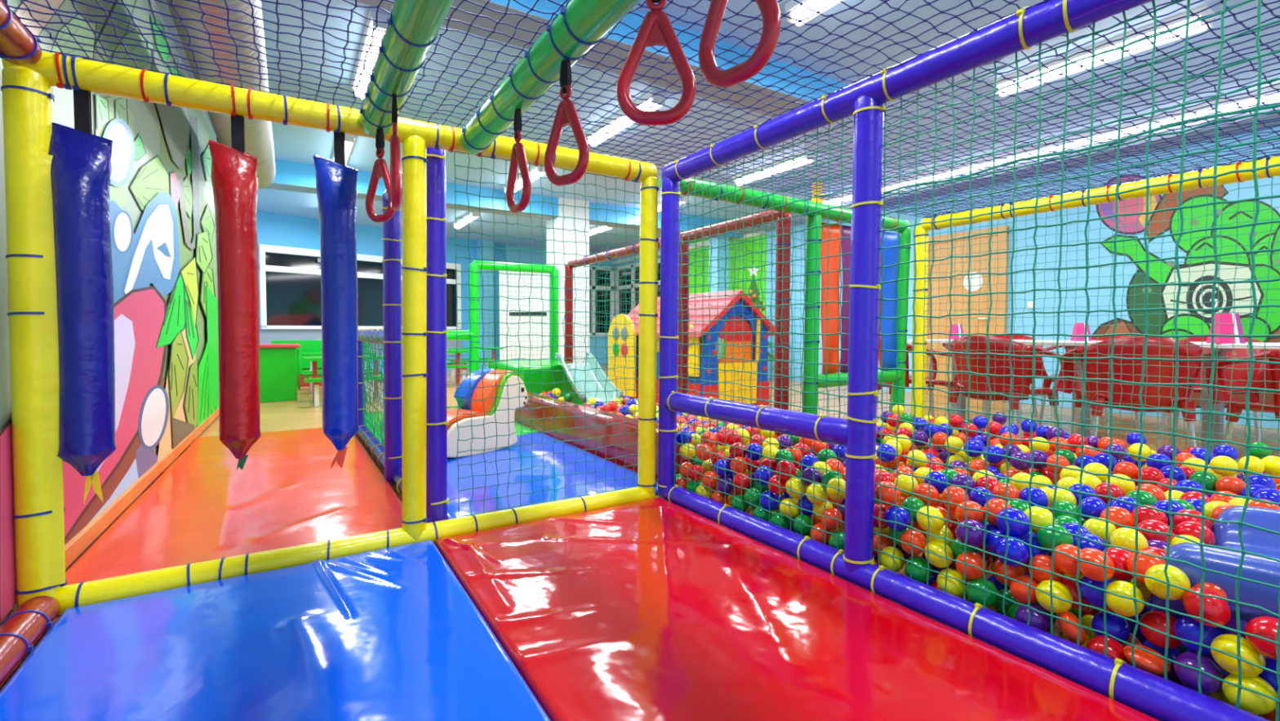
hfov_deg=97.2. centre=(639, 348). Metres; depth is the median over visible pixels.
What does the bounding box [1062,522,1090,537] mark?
ball
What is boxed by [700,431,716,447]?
ball
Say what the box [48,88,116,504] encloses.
hanging bag
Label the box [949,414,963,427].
ball
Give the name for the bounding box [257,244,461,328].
window
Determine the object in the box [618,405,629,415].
ball
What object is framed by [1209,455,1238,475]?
ball
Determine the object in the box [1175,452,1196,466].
ball
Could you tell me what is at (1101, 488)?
ball
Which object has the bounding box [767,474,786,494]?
ball
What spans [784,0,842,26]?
ceiling light
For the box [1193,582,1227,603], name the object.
ball
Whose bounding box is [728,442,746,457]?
ball
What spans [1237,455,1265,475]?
ball
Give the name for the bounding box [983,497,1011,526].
ball
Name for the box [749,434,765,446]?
ball
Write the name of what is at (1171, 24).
ceiling light
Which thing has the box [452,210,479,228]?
ceiling light
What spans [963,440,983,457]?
ball
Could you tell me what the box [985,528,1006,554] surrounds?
ball
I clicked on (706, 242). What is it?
trim
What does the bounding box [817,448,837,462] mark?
ball
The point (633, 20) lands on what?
trim
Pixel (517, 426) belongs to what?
floor mat
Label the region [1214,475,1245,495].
ball
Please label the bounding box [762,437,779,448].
ball
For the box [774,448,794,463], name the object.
ball
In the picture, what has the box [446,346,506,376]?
picnic table
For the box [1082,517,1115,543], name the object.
ball
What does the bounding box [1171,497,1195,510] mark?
ball
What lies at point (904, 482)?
ball
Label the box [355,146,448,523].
frame
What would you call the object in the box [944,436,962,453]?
ball
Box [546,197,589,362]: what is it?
pillar
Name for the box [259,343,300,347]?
countertop
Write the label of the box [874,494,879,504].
ball
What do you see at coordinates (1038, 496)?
ball
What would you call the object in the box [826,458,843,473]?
ball
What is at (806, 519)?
ball
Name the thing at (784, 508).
ball
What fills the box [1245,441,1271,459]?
ball
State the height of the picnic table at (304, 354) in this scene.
0.538 m
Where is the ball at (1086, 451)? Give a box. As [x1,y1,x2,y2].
[1075,444,1097,457]
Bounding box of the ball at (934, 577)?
[924,571,937,585]
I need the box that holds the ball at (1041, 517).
[1023,506,1056,534]
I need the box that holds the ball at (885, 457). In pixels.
[875,444,896,462]
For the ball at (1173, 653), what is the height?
0.080 m
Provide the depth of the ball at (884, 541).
1.90 m
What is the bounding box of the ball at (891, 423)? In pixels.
[886,413,901,426]
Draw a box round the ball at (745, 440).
[737,428,750,444]
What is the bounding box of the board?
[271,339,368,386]
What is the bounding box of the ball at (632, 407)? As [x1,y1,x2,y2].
[628,404,638,414]
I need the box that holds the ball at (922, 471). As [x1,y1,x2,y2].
[914,466,933,484]
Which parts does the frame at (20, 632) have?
rail, floor rail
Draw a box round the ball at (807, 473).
[801,466,822,486]
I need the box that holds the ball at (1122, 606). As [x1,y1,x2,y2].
[1106,580,1144,617]
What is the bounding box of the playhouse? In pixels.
[608,289,774,405]
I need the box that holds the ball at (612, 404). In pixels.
[607,400,617,410]
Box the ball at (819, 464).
[811,461,831,475]
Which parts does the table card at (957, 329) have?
panel, panel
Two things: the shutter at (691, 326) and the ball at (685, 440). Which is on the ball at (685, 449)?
the ball at (685, 440)
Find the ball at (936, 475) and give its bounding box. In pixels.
[924,471,949,493]
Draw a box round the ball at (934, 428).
[923,424,939,439]
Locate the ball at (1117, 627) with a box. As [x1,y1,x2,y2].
[1091,610,1130,644]
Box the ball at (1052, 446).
[1048,436,1069,452]
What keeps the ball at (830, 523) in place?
on the ball at (833, 540)
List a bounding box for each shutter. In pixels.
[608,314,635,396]
[688,323,699,376]
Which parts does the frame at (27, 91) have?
post, rail, floor rail, post, post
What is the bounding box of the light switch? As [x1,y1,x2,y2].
[1026,301,1035,307]
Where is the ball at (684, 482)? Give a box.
[675,476,689,488]
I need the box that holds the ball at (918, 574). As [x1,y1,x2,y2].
[905,555,932,582]
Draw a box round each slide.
[555,351,623,407]
[1149,505,1279,644]
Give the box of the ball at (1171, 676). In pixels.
[1155,653,1177,682]
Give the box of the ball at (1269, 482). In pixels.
[1244,474,1276,489]
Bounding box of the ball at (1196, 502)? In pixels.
[1186,497,1208,511]
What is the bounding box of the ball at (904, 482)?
[893,474,918,497]
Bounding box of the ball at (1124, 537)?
[1109,527,1148,552]
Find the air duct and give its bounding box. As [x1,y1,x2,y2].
[165,0,275,189]
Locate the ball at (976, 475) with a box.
[972,470,997,481]
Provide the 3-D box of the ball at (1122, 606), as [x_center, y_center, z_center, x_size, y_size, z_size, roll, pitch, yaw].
[1.145,0.591,1.335,0.076,0.080,0.077,0,2,-8]
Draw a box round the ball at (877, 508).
[873,503,888,528]
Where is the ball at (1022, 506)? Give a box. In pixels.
[1007,498,1031,511]
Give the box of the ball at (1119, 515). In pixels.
[1099,506,1135,528]
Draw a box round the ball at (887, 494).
[875,480,901,505]
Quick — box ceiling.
[154,0,1279,253]
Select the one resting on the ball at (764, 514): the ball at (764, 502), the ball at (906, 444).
the ball at (764, 502)
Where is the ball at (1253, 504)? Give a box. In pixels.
[1247,498,1279,510]
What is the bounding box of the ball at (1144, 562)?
[1126,550,1165,584]
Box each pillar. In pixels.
[476,240,493,368]
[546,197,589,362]
[708,235,728,292]
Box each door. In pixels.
[498,270,546,359]
[925,225,1008,401]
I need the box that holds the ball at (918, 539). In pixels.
[900,528,926,555]
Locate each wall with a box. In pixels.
[155,6,216,141]
[256,210,506,374]
[506,244,616,364]
[616,248,660,266]
[688,125,1279,428]
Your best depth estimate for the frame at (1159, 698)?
1.80 m
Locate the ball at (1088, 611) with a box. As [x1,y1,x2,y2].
[1075,604,1098,618]
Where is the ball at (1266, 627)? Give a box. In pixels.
[1244,616,1279,659]
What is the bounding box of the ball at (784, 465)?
[775,460,795,479]
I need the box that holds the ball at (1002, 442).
[999,431,1017,446]
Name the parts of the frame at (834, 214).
floor rail, rail, post, rail, post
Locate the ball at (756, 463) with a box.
[746,457,762,472]
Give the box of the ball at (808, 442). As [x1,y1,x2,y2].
[798,436,813,448]
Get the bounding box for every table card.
[947,324,964,339]
[1070,323,1092,341]
[1206,313,1245,343]
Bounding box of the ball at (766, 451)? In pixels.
[761,444,778,458]
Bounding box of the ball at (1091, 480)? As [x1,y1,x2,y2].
[1075,473,1102,488]
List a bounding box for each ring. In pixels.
[365,128,395,222]
[390,93,401,210]
[506,107,531,213]
[543,58,589,186]
[616,0,696,125]
[698,0,781,88]
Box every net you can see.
[4,0,1279,219]
[361,341,384,448]
[401,200,402,253]
[453,151,639,517]
[479,269,551,366]
[570,248,660,391]
[674,0,1279,720]
[676,200,807,465]
[817,385,891,417]
[922,174,1279,459]
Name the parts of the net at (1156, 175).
border cord, border cord, border cord, border cord, border cord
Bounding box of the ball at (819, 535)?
[809,523,831,544]
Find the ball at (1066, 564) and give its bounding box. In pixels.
[1051,543,1082,575]
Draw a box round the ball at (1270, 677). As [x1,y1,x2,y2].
[1257,657,1278,693]
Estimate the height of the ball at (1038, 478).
0.078 m
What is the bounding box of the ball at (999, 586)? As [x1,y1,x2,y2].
[987,574,1009,591]
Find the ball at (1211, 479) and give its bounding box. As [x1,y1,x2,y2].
[1188,471,1217,493]
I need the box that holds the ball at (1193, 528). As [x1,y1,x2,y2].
[1173,520,1215,545]
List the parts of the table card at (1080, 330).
panel, panel, panel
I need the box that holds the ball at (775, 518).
[769,511,790,528]
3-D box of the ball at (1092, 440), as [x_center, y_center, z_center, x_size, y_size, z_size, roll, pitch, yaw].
[2.185,0.459,2.722,0.079,0.079,0.074,0,2,-13]
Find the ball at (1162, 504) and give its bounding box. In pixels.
[1152,499,1185,526]
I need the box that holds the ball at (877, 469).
[875,467,883,473]
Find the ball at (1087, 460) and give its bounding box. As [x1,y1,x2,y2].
[1074,455,1098,467]
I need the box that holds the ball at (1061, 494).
[1047,488,1076,506]
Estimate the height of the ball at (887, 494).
0.079 m
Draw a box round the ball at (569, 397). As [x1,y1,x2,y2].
[563,393,573,402]
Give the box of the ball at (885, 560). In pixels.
[879,546,904,572]
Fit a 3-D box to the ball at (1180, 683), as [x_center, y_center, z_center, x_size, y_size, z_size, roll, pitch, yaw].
[1.294,0.769,1.307,0.079,0.078,0.076,0,2,2]
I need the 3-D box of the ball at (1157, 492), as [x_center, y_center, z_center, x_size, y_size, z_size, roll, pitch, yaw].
[1.647,0.477,1.826,0.080,0.079,0.079,0,2,-14]
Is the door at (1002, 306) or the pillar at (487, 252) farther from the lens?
the pillar at (487, 252)
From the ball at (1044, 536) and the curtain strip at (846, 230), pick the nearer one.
the ball at (1044, 536)
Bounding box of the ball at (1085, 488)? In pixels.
[1068,483,1097,506]
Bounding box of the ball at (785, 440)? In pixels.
[777,435,792,449]
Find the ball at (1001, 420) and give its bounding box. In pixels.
[991,412,1006,424]
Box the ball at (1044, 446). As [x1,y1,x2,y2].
[1028,436,1049,452]
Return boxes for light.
[331,133,355,165]
[351,9,390,97]
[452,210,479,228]
[502,165,545,192]
[585,89,667,146]
[589,225,613,235]
[639,195,688,211]
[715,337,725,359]
[732,150,816,185]
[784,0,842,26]
[810,84,1279,204]
[992,4,1214,96]
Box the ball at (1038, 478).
[1032,475,1053,488]
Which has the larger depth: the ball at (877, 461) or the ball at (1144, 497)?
the ball at (877, 461)
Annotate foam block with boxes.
[487,359,584,404]
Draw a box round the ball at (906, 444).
[893,434,911,451]
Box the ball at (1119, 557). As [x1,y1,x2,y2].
[1102,546,1133,580]
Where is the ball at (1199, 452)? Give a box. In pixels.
[1189,447,1213,464]
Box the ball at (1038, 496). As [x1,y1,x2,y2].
[1019,486,1048,506]
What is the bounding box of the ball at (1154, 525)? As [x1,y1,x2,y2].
[1137,519,1174,542]
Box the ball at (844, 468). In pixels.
[841,466,845,480]
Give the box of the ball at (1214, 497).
[1209,490,1236,502]
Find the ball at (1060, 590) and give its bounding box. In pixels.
[1035,579,1072,613]
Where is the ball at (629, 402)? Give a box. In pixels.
[626,400,636,405]
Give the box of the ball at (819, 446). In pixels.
[811,440,829,453]
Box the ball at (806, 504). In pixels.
[797,494,813,515]
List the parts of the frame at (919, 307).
post, rail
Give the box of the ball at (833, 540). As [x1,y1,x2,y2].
[828,531,844,550]
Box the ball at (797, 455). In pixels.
[786,446,802,464]
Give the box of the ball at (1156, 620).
[1139,610,1181,648]
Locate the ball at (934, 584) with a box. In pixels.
[929,580,939,589]
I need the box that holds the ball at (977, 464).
[968,458,988,475]
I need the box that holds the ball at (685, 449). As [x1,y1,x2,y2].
[679,443,694,458]
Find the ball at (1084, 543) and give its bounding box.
[1073,533,1108,551]
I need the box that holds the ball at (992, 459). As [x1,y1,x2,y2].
[982,444,1004,463]
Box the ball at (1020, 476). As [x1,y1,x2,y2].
[1009,472,1035,492]
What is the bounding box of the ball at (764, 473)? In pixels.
[754,465,773,484]
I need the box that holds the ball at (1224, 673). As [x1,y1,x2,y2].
[1184,648,1229,679]
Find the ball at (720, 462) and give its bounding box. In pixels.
[714,458,731,476]
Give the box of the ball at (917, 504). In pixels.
[900,497,925,521]
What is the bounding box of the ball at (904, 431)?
[895,427,911,438]
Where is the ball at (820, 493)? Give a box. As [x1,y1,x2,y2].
[806,482,827,504]
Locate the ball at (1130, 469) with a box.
[1113,461,1138,479]
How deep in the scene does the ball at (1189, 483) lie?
1.89 m
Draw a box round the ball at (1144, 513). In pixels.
[1131,504,1168,524]
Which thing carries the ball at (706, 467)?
on the balls at (959, 459)
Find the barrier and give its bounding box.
[514,391,690,481]
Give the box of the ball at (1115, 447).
[1103,443,1126,460]
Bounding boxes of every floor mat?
[0,539,551,720]
[65,427,402,585]
[366,405,539,441]
[434,497,1159,720]
[447,431,657,519]
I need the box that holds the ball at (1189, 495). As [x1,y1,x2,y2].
[1179,491,1212,502]
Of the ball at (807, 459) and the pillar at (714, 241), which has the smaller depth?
the ball at (807, 459)
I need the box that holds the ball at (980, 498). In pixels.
[968,486,995,507]
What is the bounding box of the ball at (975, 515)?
[955,500,984,523]
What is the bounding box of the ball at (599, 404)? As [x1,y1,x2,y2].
[594,400,604,408]
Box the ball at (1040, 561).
[1027,554,1064,582]
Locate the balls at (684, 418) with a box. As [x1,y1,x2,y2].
[533,390,777,466]
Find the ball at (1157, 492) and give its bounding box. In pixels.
[1133,483,1165,501]
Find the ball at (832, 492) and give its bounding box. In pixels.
[826,477,845,500]
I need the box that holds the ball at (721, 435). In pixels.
[715,430,727,445]
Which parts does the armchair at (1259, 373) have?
leg, leg, seat, backrest, leg, arm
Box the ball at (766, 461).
[759,457,777,474]
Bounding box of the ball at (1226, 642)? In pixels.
[1210,633,1265,677]
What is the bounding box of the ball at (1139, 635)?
[1126,614,1147,644]
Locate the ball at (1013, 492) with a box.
[991,482,1019,500]
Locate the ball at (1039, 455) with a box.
[1028,449,1048,469]
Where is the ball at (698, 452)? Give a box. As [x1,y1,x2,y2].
[695,444,712,460]
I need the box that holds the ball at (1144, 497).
[1124,489,1157,506]
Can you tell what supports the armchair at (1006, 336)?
on the floor
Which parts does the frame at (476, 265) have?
rail, post, rail, post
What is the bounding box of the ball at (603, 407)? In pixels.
[600,404,611,412]
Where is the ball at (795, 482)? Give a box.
[785,476,806,497]
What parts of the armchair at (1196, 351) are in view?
arm, leg, leg, seat, backrest, leg, leg, arm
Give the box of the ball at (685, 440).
[676,430,692,444]
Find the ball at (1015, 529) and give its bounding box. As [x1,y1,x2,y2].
[995,507,1029,537]
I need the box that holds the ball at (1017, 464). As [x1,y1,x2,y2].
[1009,451,1031,471]
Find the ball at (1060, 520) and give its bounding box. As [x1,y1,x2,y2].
[1054,515,1081,525]
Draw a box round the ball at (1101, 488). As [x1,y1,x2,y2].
[1093,482,1124,504]
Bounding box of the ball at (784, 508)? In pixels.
[779,497,799,517]
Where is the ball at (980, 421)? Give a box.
[972,415,987,428]
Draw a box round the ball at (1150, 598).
[1147,593,1180,618]
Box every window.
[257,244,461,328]
[589,265,614,336]
[614,257,660,315]
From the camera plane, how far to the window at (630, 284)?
14.12 m
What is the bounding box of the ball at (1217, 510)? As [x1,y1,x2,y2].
[1210,504,1235,523]
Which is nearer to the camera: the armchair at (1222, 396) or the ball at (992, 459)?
the ball at (992, 459)
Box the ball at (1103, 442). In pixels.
[1097,436,1119,452]
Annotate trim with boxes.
[259,328,462,357]
[265,159,742,239]
[352,0,846,117]
[612,230,767,264]
[732,97,1279,234]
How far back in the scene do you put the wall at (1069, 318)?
6.55 m
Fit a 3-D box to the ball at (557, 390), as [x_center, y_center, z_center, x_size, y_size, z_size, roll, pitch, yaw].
[-0.745,0.390,5.036,0.080,0.079,0.080,-1,2,-32]
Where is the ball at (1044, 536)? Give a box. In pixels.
[1036,523,1073,553]
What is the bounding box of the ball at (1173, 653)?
[1142,640,1181,664]
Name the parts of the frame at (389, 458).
post, rail, post, rail, floor rail, post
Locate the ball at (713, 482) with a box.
[702,471,716,488]
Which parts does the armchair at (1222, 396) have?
leg, arm, seat, backrest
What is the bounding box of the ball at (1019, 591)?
[1009,574,1039,604]
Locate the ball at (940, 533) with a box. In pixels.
[925,524,952,546]
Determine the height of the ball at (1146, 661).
0.050 m
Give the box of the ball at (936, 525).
[916,506,944,532]
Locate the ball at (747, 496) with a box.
[743,488,761,506]
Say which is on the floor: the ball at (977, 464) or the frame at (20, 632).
the frame at (20, 632)
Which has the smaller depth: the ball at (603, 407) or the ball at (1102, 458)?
the ball at (1102, 458)
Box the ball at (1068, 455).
[1053,448,1075,465]
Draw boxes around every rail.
[358,0,453,137]
[459,0,640,153]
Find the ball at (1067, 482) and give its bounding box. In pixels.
[1057,476,1082,488]
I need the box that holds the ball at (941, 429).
[937,422,952,436]
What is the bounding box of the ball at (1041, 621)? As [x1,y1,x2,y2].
[1014,603,1050,631]
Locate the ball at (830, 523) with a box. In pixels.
[821,506,842,529]
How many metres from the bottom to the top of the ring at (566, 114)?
0.336 m
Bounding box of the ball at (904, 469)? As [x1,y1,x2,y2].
[892,466,916,479]
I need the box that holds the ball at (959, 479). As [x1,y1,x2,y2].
[950,473,976,496]
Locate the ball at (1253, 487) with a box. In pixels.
[1240,484,1268,497]
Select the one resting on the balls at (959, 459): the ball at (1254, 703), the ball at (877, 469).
the ball at (877, 469)
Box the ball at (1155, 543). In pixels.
[1146,539,1171,549]
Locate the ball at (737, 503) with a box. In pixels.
[730,494,748,511]
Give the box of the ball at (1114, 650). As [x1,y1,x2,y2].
[1086,635,1128,663]
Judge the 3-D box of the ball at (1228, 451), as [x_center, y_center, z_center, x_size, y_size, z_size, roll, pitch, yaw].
[2.550,0.457,2.458,0.080,0.078,0.079,0,2,-8]
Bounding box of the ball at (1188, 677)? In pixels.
[1173,652,1223,694]
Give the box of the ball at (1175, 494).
[1164,489,1183,499]
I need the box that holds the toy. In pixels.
[447,368,528,457]
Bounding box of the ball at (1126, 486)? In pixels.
[1105,473,1135,495]
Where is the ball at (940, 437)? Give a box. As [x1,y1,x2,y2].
[932,431,949,448]
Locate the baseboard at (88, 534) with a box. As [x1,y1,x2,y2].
[64,408,218,568]
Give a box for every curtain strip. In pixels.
[820,222,841,373]
[840,225,851,373]
[877,231,881,369]
[880,231,900,370]
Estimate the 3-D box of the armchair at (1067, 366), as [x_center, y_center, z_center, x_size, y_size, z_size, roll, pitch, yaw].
[2.583,0.314,4.024,0.623,0.820,0.727,-1,2,-32]
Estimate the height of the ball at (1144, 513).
0.079 m
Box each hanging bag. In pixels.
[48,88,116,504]
[208,114,261,470]
[312,130,359,469]
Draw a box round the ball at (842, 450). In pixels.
[832,444,846,461]
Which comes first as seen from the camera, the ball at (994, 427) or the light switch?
the ball at (994, 427)
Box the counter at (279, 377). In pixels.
[259,343,300,402]
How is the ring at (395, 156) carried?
hanging from the rail at (412, 28)
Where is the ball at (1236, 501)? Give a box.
[1227,497,1252,506]
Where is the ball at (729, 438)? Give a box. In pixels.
[725,431,742,444]
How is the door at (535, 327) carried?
in the wall at (273, 228)
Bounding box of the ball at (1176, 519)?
[1172,509,1212,529]
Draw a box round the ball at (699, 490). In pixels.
[695,484,712,497]
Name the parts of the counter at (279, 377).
corner post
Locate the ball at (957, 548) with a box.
[949,537,979,559]
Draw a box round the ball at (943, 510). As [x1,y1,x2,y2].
[932,506,952,528]
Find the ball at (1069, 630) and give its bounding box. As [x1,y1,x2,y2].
[1057,610,1085,645]
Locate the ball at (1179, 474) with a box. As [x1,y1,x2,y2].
[1160,465,1186,481]
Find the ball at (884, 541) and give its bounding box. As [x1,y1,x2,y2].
[873,533,896,555]
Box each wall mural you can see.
[0,0,218,625]
[1088,155,1279,413]
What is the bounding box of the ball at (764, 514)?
[752,504,772,521]
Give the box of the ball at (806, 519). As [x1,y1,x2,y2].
[792,514,811,535]
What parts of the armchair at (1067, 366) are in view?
leg, leg, backrest, seat, leg, arm, leg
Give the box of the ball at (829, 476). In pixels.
[821,470,843,488]
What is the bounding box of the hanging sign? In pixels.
[811,177,822,203]
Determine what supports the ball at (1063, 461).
on the balls at (959, 459)
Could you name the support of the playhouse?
on the floor
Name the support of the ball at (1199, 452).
on the balls at (959, 459)
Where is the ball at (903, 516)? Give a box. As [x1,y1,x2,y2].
[884,506,911,531]
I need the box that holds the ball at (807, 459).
[800,453,818,471]
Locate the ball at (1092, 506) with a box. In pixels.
[1078,496,1106,520]
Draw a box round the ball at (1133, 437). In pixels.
[1126,431,1146,445]
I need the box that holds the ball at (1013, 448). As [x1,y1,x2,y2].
[1001,444,1022,462]
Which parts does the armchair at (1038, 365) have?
leg, arm, seat, backrest, leg, leg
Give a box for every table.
[301,351,374,391]
[302,355,383,406]
[401,349,469,382]
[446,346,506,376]
[907,338,1103,438]
[1188,341,1279,453]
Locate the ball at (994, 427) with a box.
[985,421,1002,435]
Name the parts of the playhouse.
pane, pane, pane, pane, door, gable trim, door, door post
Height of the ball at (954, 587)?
0.080 m
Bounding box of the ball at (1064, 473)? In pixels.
[1059,465,1085,478]
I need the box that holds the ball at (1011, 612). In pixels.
[1006,601,1020,619]
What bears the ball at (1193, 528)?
on the slide at (1257, 568)
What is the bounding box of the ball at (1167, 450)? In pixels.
[1156,444,1181,461]
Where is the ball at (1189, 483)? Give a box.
[1173,480,1202,493]
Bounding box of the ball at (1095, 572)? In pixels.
[1075,547,1115,581]
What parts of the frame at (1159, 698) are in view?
post, rail, post, rail, floor rail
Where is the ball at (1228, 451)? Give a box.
[1212,444,1238,460]
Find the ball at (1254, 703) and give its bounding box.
[1222,673,1276,715]
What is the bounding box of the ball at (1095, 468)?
[1083,462,1108,482]
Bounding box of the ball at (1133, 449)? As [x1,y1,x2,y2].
[1127,443,1151,461]
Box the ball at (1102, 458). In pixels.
[1093,453,1117,471]
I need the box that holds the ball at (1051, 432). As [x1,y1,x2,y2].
[1045,426,1064,439]
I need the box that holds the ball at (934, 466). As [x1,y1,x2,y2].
[925,459,942,470]
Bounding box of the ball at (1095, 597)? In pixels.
[1078,576,1113,607]
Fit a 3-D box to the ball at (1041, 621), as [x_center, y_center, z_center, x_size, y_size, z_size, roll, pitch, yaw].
[1.045,0.719,1.500,0.079,0.079,0.076,0,2,-4]
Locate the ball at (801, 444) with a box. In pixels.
[793,442,810,456]
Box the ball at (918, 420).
[911,417,927,431]
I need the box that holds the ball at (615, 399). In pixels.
[613,397,621,404]
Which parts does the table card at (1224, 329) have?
panel, panel, panel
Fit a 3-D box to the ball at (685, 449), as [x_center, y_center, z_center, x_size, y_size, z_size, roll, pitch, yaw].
[0.235,0.506,2.788,0.080,0.077,0.076,0,2,-8]
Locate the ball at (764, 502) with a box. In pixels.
[759,490,778,510]
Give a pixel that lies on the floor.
(301, 413)
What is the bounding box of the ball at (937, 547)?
[924,540,953,568]
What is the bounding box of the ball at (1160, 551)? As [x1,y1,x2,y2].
[1140,546,1166,556]
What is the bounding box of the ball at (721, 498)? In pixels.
[711,489,728,503]
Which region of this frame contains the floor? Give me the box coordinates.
[0,363,1279,718]
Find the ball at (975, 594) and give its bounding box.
[965,577,998,607]
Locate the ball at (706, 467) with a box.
[701,458,715,473]
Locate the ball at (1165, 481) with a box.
[1155,478,1177,492]
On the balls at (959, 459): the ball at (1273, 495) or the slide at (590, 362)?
the ball at (1273, 495)
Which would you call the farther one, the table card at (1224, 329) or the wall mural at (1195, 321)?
the wall mural at (1195, 321)
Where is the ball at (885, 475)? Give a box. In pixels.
[875,471,894,487]
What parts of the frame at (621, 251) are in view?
post, rail, post, post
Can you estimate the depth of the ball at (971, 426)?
3.02 m
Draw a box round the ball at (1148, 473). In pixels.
[1136,466,1165,484]
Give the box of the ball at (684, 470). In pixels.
[679,462,693,478]
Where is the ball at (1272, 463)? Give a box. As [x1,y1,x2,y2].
[1261,455,1279,475]
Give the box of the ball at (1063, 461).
[1045,454,1070,474]
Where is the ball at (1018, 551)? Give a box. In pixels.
[995,535,1029,566]
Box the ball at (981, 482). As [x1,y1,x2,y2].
[975,475,999,492]
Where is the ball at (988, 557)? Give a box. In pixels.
[977,545,993,561]
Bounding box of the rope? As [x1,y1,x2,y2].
[883,103,1279,194]
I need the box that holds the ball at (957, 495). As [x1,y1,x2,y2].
[942,485,968,511]
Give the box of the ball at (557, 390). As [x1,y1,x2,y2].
[551,387,560,396]
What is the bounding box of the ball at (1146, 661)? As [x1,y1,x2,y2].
[1122,644,1170,675]
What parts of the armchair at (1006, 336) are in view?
leg, backrest, leg, leg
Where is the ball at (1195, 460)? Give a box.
[1181,457,1210,472]
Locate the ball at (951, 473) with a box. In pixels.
[940,468,958,486]
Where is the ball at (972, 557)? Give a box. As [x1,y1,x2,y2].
[955,551,986,579]
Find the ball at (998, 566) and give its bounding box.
[991,558,1026,586]
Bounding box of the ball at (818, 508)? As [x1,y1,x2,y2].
[813,499,833,519]
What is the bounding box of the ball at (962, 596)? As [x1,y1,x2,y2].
[960,591,987,608]
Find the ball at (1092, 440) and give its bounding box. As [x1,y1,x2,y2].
[1086,435,1100,451]
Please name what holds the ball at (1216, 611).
on the ball at (1186, 628)
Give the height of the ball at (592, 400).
0.079 m
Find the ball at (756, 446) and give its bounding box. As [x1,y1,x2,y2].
[746,442,763,460]
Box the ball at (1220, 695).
[1208,688,1257,715]
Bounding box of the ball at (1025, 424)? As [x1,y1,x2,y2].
[1020,419,1037,433]
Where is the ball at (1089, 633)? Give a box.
[1059,625,1095,647]
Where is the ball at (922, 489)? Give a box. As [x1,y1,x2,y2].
[913,483,939,506]
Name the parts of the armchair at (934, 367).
leg, leg, backrest, arm, seat, leg, arm, leg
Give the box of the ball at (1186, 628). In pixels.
[1173,613,1222,653]
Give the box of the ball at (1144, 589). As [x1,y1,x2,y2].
[1129,578,1151,606]
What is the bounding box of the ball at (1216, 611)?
[1182,586,1231,627]
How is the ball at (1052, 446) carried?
on the balls at (959, 459)
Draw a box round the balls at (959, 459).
[695,404,1279,662]
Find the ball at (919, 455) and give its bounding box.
[906,449,927,468]
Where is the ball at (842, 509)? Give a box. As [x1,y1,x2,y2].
[838,503,844,524]
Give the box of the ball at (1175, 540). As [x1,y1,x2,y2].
[1169,534,1204,545]
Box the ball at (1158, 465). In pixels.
[1146,453,1172,470]
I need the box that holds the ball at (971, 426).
[961,422,977,437]
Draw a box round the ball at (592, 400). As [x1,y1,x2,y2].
[587,397,596,405]
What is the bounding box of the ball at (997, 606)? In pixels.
[993,589,1017,616]
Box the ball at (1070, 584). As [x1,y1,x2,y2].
[1060,577,1090,609]
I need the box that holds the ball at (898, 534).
[888,524,911,546]
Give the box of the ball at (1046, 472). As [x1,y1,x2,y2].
[1033,467,1054,483]
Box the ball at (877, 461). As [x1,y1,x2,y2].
[875,456,887,467]
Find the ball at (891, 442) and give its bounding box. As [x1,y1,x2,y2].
[884,439,902,454]
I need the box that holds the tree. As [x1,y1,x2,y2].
[746,265,774,359]
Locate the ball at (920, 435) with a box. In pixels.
[911,430,928,446]
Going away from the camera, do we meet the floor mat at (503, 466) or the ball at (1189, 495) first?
the ball at (1189, 495)
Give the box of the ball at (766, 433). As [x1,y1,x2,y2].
[759,429,774,439]
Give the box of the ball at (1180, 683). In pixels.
[1177,677,1208,695]
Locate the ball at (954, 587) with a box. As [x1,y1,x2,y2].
[936,568,966,596]
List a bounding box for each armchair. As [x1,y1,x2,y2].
[876,335,957,418]
[944,335,1075,427]
[981,334,1042,422]
[1032,335,1140,434]
[1059,336,1212,447]
[1157,336,1272,442]
[1205,349,1279,444]
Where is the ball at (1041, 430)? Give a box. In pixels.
[1035,425,1049,439]
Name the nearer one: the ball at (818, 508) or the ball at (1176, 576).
the ball at (1176, 576)
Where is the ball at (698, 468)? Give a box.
[688,464,704,480]
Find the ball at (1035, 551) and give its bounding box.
[1022,536,1051,563]
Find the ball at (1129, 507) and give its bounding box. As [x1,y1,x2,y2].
[1109,496,1140,513]
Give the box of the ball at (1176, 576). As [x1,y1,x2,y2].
[1144,564,1191,599]
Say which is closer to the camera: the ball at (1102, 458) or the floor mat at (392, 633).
the floor mat at (392, 633)
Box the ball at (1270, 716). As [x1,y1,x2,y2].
[1262,702,1279,720]
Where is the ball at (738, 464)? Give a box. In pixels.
[729,456,747,474]
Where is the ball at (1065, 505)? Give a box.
[1048,500,1079,520]
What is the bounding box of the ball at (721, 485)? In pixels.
[717,476,733,494]
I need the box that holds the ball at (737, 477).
[732,472,750,490]
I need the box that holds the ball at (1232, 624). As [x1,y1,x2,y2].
[1218,618,1248,638]
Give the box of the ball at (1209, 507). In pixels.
[1200,500,1229,524]
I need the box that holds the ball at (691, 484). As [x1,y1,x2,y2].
[685,480,700,492]
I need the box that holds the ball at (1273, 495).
[1251,487,1279,506]
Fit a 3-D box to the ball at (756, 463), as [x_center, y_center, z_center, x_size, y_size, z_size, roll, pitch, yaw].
[0.531,0.535,2.618,0.078,0.080,0.078,0,2,-7]
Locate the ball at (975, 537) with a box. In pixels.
[955,519,987,547]
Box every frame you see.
[0,0,60,687]
[0,50,658,616]
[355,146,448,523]
[401,260,558,374]
[564,209,791,436]
[657,0,1270,720]
[658,176,911,482]
[911,155,1279,417]
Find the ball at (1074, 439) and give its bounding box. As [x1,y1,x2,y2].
[1067,433,1088,450]

